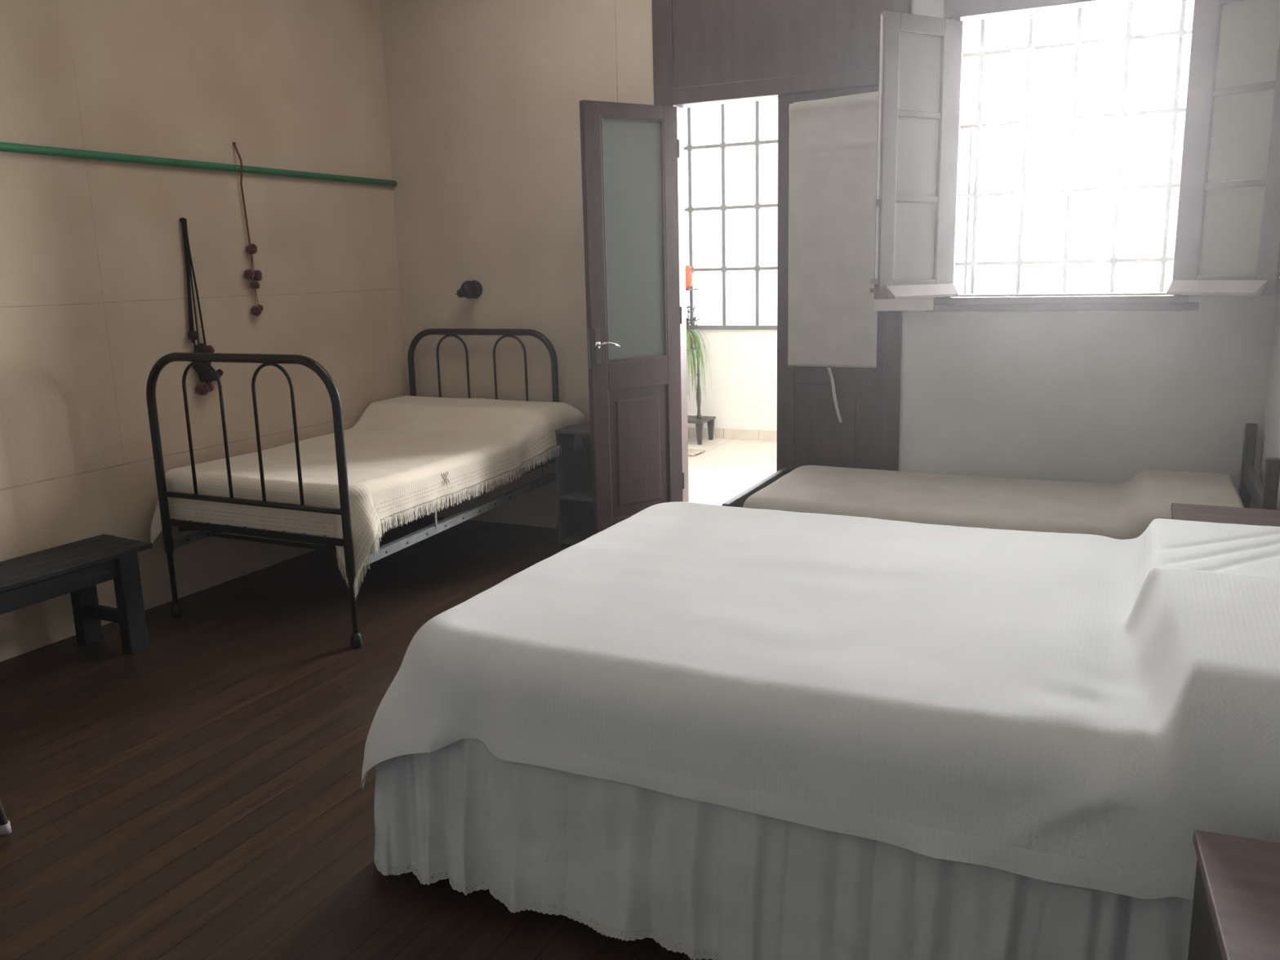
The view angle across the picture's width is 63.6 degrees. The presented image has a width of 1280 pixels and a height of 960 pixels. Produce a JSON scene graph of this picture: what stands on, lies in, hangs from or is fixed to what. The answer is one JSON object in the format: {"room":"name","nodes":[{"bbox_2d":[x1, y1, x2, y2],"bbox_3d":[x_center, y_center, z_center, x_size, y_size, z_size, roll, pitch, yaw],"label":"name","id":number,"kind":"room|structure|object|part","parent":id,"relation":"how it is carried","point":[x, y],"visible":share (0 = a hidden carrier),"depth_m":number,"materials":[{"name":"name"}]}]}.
{"room":"bedroom","nodes":[
{"label":"bedroom","id":0,"kind":"room"},
{"bbox_2d":[0,0,414,662],"bbox_3d":[-2.872,-0.922,3.445,0.120,3.550,6.520,4,13,25],"label":"wall","id":1,"kind":"structure","parent":0,"point":[93,279],"depth_m":4.78,"materials":[{"name":"beige paint"}]},
{"bbox_2d":[0,142,396,186],"bbox_3d":[-2.360,-1.355,4.278,0.035,0.037,4.196,4,13,25],"label":"wall rail","id":2,"kind":"object","parent":1,"relation":"attached to","point":[6,147],"visible":1,"depth_m":4.73,"materials":[{"name":"green"}]},
{"bbox_2d":[179,217,223,395],"bbox_3d":[-2.084,-0.818,4.904,0.081,0.830,0.176,4,13,25],"label":"garland","id":3,"kind":"object","parent":1,"relation":"hanging from","point":[206,375],"visible":0.77,"depth_m":4.89,"materials":[{"name":"black"}]},
{"bbox_3d":[-2.114,-0.914,4.868,0.034,0.626,0.090,4,13,25],"label":"cord","id":4,"kind":"part","parent":3,"relation":"part of","materials":[{"name":"black plastic"}]},
{"bbox_2d":[231,142,263,316],"bbox_3d":[-1.947,-1.240,5.141,0.059,0.845,0.107,4,13,25],"label":"garland","id":5,"kind":"object","parent":1,"relation":"hanging from","point":[249,274],"visible":1,"depth_m":5.15,"materials":[{"name":"brown"}]},
{"bbox_3d":[-1.960,-1.396,5.107,0.045,0.526,0.034,4,13,25],"label":"cord","id":6,"kind":"part","parent":5,"relation":"part of","materials":[{"name":"brown fabric"}]},
{"bbox_2d":[0,435,777,959],"bbox_3d":[0.043,0.715,4.213,9.700,0.100,9.760,4,13,25],"label":"floor","id":7,"kind":"structure","parent":0,"point":[196,793],"depth_m":3.17,"materials":[{"name":"brown wood"}]},
{"bbox_2d":[0,800,11,835],"bbox_3d":[-1.948,0.784,2.740,0.332,0.450,0.290,1,12,14],"label":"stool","id":8,"kind":"object","parent":7,"relation":"on","point":[5,825],"visible":1,"depth_m":2.86,"materials":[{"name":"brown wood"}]},
{"bbox_3d":[-1.805,0.769,2.820,0.096,0.405,0.034,-6,13,-21],"label":"leg","id":9,"kind":"part","parent":8,"relation":"part of","materials":[{"name":"brown wood"}]},
{"bbox_2d":[0,533,152,654],"bbox_3d":[-2.457,0.591,3.789,0.345,0.430,1.425,4,13,25],"label":"bench","id":10,"kind":"object","parent":7,"relation":"on","point":[76,568],"visible":1,"depth_m":4.16,"materials":[{"name":"blue paint"}]},
{"bbox_3d":[-2.337,0.485,4.343,0.055,0.408,0.085,4,13,25],"label":"leg","id":11,"kind":"part","parent":10,"relation":"part of","materials":[{"name":"black wood"}]},
{"bbox_3d":[-2.085,0.504,4.223,0.055,0.408,0.085,4,13,25],"label":"leg","id":12,"kind":"part","parent":10,"relation":"part of","materials":[{"name":"black wood"}]},
{"bbox_2d":[146,328,559,648],"bbox_3d":[-1.276,-0.122,5.220,1.192,1.194,1.982,4,13,25],"label":"bed","id":13,"kind":"object","parent":7,"relation":"on","point":[206,530],"visible":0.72,"depth_m":4.45,"materials":[{"name":"metal"}]},
{"bbox_3d":[-2.106,0.445,4.655,0.038,0.270,0.038,4,13,25],"label":"leg","id":14,"kind":"part","parent":13,"relation":"part of","materials":[{"name":"black metal"}]},
{"bbox_3d":[-1.717,0.102,5.485,0.032,0.039,1.893,3,13,22],"label":"rail","id":15,"kind":"part","parent":13,"relation":"part of","materials":[{"name":"metal"}]},
{"bbox_3d":[-1.651,-0.081,4.318,1.078,0.894,0.037,4,13,25],"label":"footboard","id":16,"kind":"part","parent":13,"relation":"part of","materials":[{"name":"black metal"}]},
{"bbox_3d":[-1.643,0.220,4.380,1.040,0.030,0.008,4,13,25],"label":"rail","id":17,"kind":"part","parent":13,"relation":"part of","materials":[{"name":"black metal"}]},
{"bbox_3d":[-1.168,0.514,4.211,0.038,0.270,0.038,4,13,25],"label":"leg","id":18,"kind":"part","parent":13,"relation":"part of","materials":[{"name":"black metal"}]},
{"bbox_2d":[150,395,586,598],"bbox_3d":[-1.278,-0.020,5.256,1.310,0.566,2.018,4,13,25],"label":"bedspread","id":19,"kind":"object","parent":13,"relation":"on","point":[403,453],"visible":0.9,"depth_m":4.82,"materials":[{"name":"beige fabric"}]},
{"bbox_3d":[-0.841,0.167,5.069,0.032,0.039,1.895,3,12,21],"label":"rail","id":20,"kind":"part","parent":13,"relation":"part of","materials":[{"name":"metal"}]},
{"bbox_3d":[-0.809,0.052,5.098,0.020,0.030,1.775,3,12,21],"label":"rail","id":21,"kind":"part","parent":13,"relation":"part of","materials":[{"name":"black metal"}]},
{"bbox_3d":[-0.926,-0.449,6.073,1.038,0.874,0.037,4,13,25],"label":"headboard","id":22,"kind":"part","parent":13,"relation":"part of","materials":[{"name":"black metal"}]},
{"bbox_3d":[-1.289,-0.075,5.271,1.010,0.182,1.820,4,13,25],"label":"mattress","id":23,"kind":"part","parent":13,"relation":"part of","materials":[{"name":"beige fabric"}]},
{"bbox_2d":[555,421,593,546],"bbox_3d":[-0.265,0.027,5.722,0.273,0.652,0.341,4,13,25],"label":"nightstand","id":24,"kind":"object","parent":7,"relation":"on","point":[573,466],"visible":0.53,"depth_m":5.74,"materials":[{"name":"black wood"}]},
{"bbox_2d":[559,485,592,502],"bbox_3d":[-0.265,0.076,5.730,0.237,0.014,0.325,4,13,25],"label":"shelf","id":25,"kind":"object","parent":24,"relation":"attached to","point":[579,493],"depth_m":5.68,"materials":[{"name":"black wood"}]},
{"bbox_3d":[-0.259,0.320,5.781,0.237,0.014,0.325,4,13,25],"label":"board","id":26,"kind":"part","parent":24,"relation":"part of","materials":[{"name":"black wood"}]},
{"bbox_3d":[-0.194,-0.005,5.868,0.237,0.614,0.010,4,13,25],"label":"panel","id":27,"kind":"part","parent":24,"relation":"part of","materials":[{"name":"black wood"}]},
{"bbox_2d":[688,448,705,456],"bbox_3d":[0.275,-0.246,8.540,0.501,0.018,0.302,4,13,25],"label":"rug","id":28,"kind":"object","parent":7,"relation":"on","point":[691,451],"visible":0.27,"depth_m":8.45,"materials":[{"name":"beige fabric"}]},
{"bbox_2d":[685,271,715,444],"bbox_3d":[0.330,-1.064,8.925,0.562,1.470,0.320,4,13,25],"label":"plant stand","id":29,"kind":"object","parent":7,"relation":"on","point":[699,420],"visible":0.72,"depth_m":8.87,"materials":[{"name":"brown metal"}]},
{"bbox_2d":[685,265,693,288],"bbox_3d":[0.395,-1.718,8.740,0.102,0.197,0.104,-7,13,-24],"label":"ornament","id":30,"kind":"object","parent":29,"relation":"on","point":[689,277],"visible":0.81,"depth_m":8.70,"materials":[{"name":"ceramic"}]},
{"bbox_2d":[685,288,698,290],"bbox_3d":[0.294,-1.623,8.810,0.360,0.012,0.220,4,13,25],"label":"shelf","id":31,"kind":"object","parent":29,"relation":"attached to","point":[691,289],"depth_m":8.73,"materials":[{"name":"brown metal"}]},
{"bbox_2d":[685,305,700,347],"bbox_3d":[0.403,-1.335,8.905,0.251,0.381,0.172,4,13,25],"label":"trailing plant","id":32,"kind":"object","parent":29,"relation":"on","point":[694,319],"visible":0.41,"depth_m":8.86,"materials":[{"name":"green plant"}]},
{"bbox_2d":[686,328,711,399],"bbox_3d":[0.388,-0.980,8.860,0.457,0.622,0.472,4,13,25],"label":"spider plant","id":33,"kind":"object","parent":29,"relation":"on","point":[691,335],"visible":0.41,"depth_m":8.72,"materials":[{"name":"green plant"}]},
{"bbox_3d":[0.509,-0.394,8.836,0.064,0.185,0.024,4,13,25],"label":"leg","id":34,"kind":"part","parent":29,"relation":"part of","materials":[{"name":"wood"}]},
{"bbox_2d":[687,415,715,423],"bbox_3d":[0.343,-0.535,9.034,0.562,0.020,0.320,4,13,25],"label":"shelf","id":35,"kind":"object","parent":29,"relation":"attached to","point":[691,419],"depth_m":8.93,"materials":[{"name":"grey wood"}]},
{"bbox_3d":[0.621,-0.444,9.066,0.064,0.185,0.024,4,13,25],"label":"leg","id":36,"kind":"part","parent":29,"relation":"part of","materials":[{"name":"grey wood"}]},
{"bbox_2d":[373,737,1193,959],"bbox_3d":[0.582,0.614,2.839,2.180,0.625,1.700,4,13,25],"label":"double bed","id":37,"kind":"object","parent":7,"relation":"on","point":[729,882],"visible":0.43,"depth_m":2.21,"materials":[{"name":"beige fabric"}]},
{"bbox_3d":[0.570,0.871,2.899,2.136,0.046,1.686,4,13,25],"label":"lace trim","id":38,"kind":"part","parent":37,"relation":"part of","materials":[{"name":"grey fabric"}]},
{"bbox_2d":[360,502,1279,900],"bbox_3d":[0.620,0.409,2.797,2.153,0.556,1.746,4,13,25],"label":"bedspread","id":39,"kind":"object","parent":37,"relation":"on","point":[1068,708],"visible":1,"depth_m":2.24,"materials":[{"name":"white fabric"}]},
{"bbox_2d":[721,422,1279,510],"bbox_3d":[1.506,0.157,4.559,2.114,0.785,0.905,4,13,25],"label":"bed","id":40,"kind":"object","parent":7,"relation":"on","point":[1264,496],"visible":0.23,"depth_m":4.39,"materials":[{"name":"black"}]},
{"bbox_3d":[0.574,0.149,5.010,0.033,0.262,0.900,4,13,25],"label":"footboard","id":41,"kind":"part","parent":40,"relation":"part of","materials":[{"name":"brown wood"}]},
{"bbox_2d":[742,465,1244,539],"bbox_3d":[1.492,0.146,4.545,1.965,0.333,0.956,4,13,25],"label":"blanket","id":42,"kind":"object","parent":40,"relation":"on","point":[1125,510],"visible":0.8,"depth_m":4.40,"materials":[{"name":"beige fabric"}]},
{"bbox_3d":[2.622,0.144,4.490,0.044,0.785,0.044,4,13,25],"label":"headboard post","id":43,"kind":"part","parent":40,"relation":"part of","materials":[{"name":"brown wood"}]},
{"bbox_3d":[2.432,0.040,4.078,0.025,0.085,0.810,4,13,25],"label":"headboard rail","id":44,"kind":"part","parent":40,"relation":"part of","materials":[{"name":"brown wood"}]},
{"bbox_3d":[2.255,0.307,3.740,0.044,0.785,0.044,4,13,25],"label":"headboard post","id":45,"kind":"part","parent":40,"relation":"part of","materials":[{"name":"brown wood"}]},
{"bbox_2d":[1170,502,1279,526],"bbox_3d":[2.007,0.434,3.567,0.343,0.618,0.397,4,13,25],"label":"nightstand","id":46,"kind":"object","parent":7,"relation":"on","point":[1185,512],"visible":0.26,"depth_m":3.56,"materials":[{"name":"brown wood"}]},
{"bbox_2d":[1187,829,1279,959],"bbox_3d":[0.977,0.894,1.499,0.315,0.600,0.347,3,12,21],"label":"nightstand","id":47,"kind":"object","parent":7,"relation":"on","point":[1236,911],"visible":1,"depth_m":1.51,"materials":[{"name":"brown wood"}]},
{"bbox_3d":[0.909,0.868,1.686,0.036,0.578,0.036,3,12,21],"label":"leg","id":48,"kind":"part","parent":47,"relation":"part of","materials":[{"name":"brown wood"}]},
{"bbox_3d":[0.843,0.848,1.544,0.012,0.478,0.275,3,12,21],"label":"panel","id":49,"kind":"part","parent":47,"relation":"part of","materials":[{"name":"brown wood"}]},
{"bbox_2d":[686,329,777,435],"bbox_3d":[2.156,-0.748,8.453,9.700,0.955,0.100,4,13,25],"label":"wall","id":50,"kind":"structure","parent":0,"point":[742,393],"depth_m":9.00,"materials":[{"name":"white paint"}]},
{"bbox_2d":[687,426,777,440],"bbox_3d":[2.081,-0.315,8.520,9.566,0.085,0.012,4,13,25],"label":"baseboard","id":51,"kind":"structure","parent":50,"relation":"attached to","point":[767,435],"depth_m":9.08,"materials":[{"name":"tile"}]},
{"bbox_2d":[684,0,1191,329],"bbox_3d":[2.093,-2.452,8.056,9.700,2.545,0.060,4,13,25],"label":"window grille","id":52,"kind":"structure","parent":50,"relation":"in","point":[1181,32],"depth_m":7.67,"materials":[{"name":"grey metal"}]},
{"bbox_3d":[2.093,-2.452,8.056,9.700,2.545,0.060,4,13,25],"label":"frame","id":53,"kind":"part","parent":52,"relation":"part of","materials":[{"name":"grey metal"}]},
{"bbox_2d":[379,0,1276,528],"bbox_3d":[0.623,-1.380,5.266,4.570,3.550,0.120,4,13,25],"label":"wall","id":54,"kind":"structure","parent":0,"point":[484,97],"depth_m":5.55,"materials":[{"name":"beige paint"}]},
{"bbox_2d":[455,280,482,298],"bbox_3d":[-1.007,-1.102,5.982,0.138,0.105,0.128,4,13,25],"label":"wall lamp","id":55,"kind":"object","parent":54,"relation":"attached to","point":[468,289],"visible":1,"depth_m":5.96,"materials":[{"name":"black metal"}]},
{"bbox_2d":[579,0,911,534],"bbox_3d":[0.501,-1.335,5.064,1.512,3.550,0.599,4,13,25],"label":"door","id":56,"kind":"structure","parent":54,"relation":"in","point":[706,52],"depth_m":5.24,"materials":[{"name":"brown paint"}]},
{"bbox_3d":[-0.215,-0.677,5.249,0.032,0.180,0.004,-9,14,-32],"label":"lock plate","id":57,"kind":"part","parent":56,"relation":"part of","materials":[{"name":"brown wood"}]},
{"bbox_3d":[-0.164,-0.689,5.255,0.130,0.035,0.048,-9,14,-32],"label":"handle","id":58,"kind":"part","parent":56,"relation":"part of","materials":[{"name":"silver metal"}]},
{"bbox_3d":[-0.034,-1.222,5.292,0.364,1.202,0.006,-9,14,-32],"label":"glass","id":59,"kind":"part","parent":56,"relation":"part of","materials":[{"name":"glass"}]},
{"bbox_3d":[-0.008,-0.154,5.512,0.382,0.700,0.032,-9,14,-32],"label":"panel","id":60,"kind":"part","parent":56,"relation":"part of","materials":[{"name":"brown paint"}]},
{"bbox_3d":[0.668,-2.496,4.965,1.160,1.085,0.064,4,13,25],"label":"transom panel","id":61,"kind":"part","parent":56,"relation":"part of","materials":[{"name":"brown paint"}]},
{"bbox_3d":[0.979,-0.149,5.314,0.382,0.700,0.032,4,13,25],"label":"panel","id":62,"kind":"part","parent":56,"relation":"part of","materials":[{"name":"brown paint"}]},
{"bbox_2d":[787,91,878,422],"bbox_3d":[0.949,-1.065,5.083,0.452,1.573,0.029,4,13,25],"label":"hanging cloth","id":63,"kind":"object","parent":56,"relation":"attached to","point":[833,318],"visible":0.96,"depth_m":5.05,"materials":[{"name":"white fabric"}]},
{"bbox_2d":[874,298,934,311],"bbox_3d":[1.273,-0.843,4.968,0.282,0.056,0.050,4,13,25],"label":"trim","id":64,"kind":"structure","parent":54,"relation":"attached to","point":[886,304],"depth_m":4.95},
{"bbox_2d":[870,0,1279,311],"bbox_3d":[1.854,-1.419,4.392,1.616,1.398,0.524,4,13,25],"label":"window","id":65,"kind":"structure","parent":54,"relation":"in","point":[1228,236],"depth_m":4.43,"materials":[{"name":"grey paint"}]},
{"bbox_3d":[1.245,-1.085,4.702,0.258,0.345,0.004,-8,13,-29],"label":"pane","id":66,"kind":"part","parent":65,"relation":"part of","materials":[{"name":"clear glass"}]},
{"bbox_3d":[1.236,-1.447,4.628,0.258,0.334,0.004,-8,13,-29],"label":"pane","id":67,"kind":"part","parent":65,"relation":"part of","materials":[{"name":"clear glass"}]},
{"bbox_3d":[1.250,-1.434,4.638,0.462,1.211,0.038,-8,13,-29],"label":"casement frame","id":68,"kind":"part","parent":65,"relation":"part of","materials":[{"name":"grey paint"}]},
{"bbox_3d":[1.228,-1.796,4.556,0.258,0.322,0.004,-8,13,-29],"label":"pane","id":69,"kind":"part","parent":65,"relation":"part of","materials":[{"name":"clear glass"}]},
{"bbox_3d":[1.897,-1.493,4.590,1.090,1.335,0.110,4,13,25],"label":"frame","id":70,"kind":"part","parent":65,"relation":"part of","materials":[{"name":"grey paint"}]},
{"bbox_3d":[1.875,-0.797,4.670,1.155,0.066,0.075,4,13,25],"label":"sill","id":71,"kind":"part","parent":65,"relation":"part of","materials":[{"name":"grey paint"}]},
{"bbox_3d":[2.397,-1.359,4.145,0.038,1.211,0.462,-7,13,-25],"label":"casement frame","id":72,"kind":"part","parent":65,"relation":"part of","materials":[{"name":"grey paint"}]},
{"bbox_3d":[2.411,-1.010,4.203,0.004,0.345,0.258,-7,13,-25],"label":"pane","id":73,"kind":"part","parent":65,"relation":"part of","materials":[{"name":"clear glass"}]},
{"bbox_3d":[2.403,-1.372,4.129,0.004,0.334,0.258,-7,13,-25],"label":"pane","id":74,"kind":"part","parent":65,"relation":"part of","materials":[{"name":"clear glass"}]},
{"bbox_3d":[2.394,-1.721,4.057,0.004,0.322,0.258,-7,13,-25],"label":"pane","id":75,"kind":"part","parent":65,"relation":"part of","materials":[{"name":"clear glass"}]},
{"bbox_2d":[1258,294,1279,510],"bbox_3d":[1.359,-0.611,1.444,0.120,3.550,6.520,4,13,25],"label":"wall","id":76,"kind":"structure","parent":0,"point":[1270,447],"depth_m":4.22,"materials":[{"name":"white paint"}]}
]}

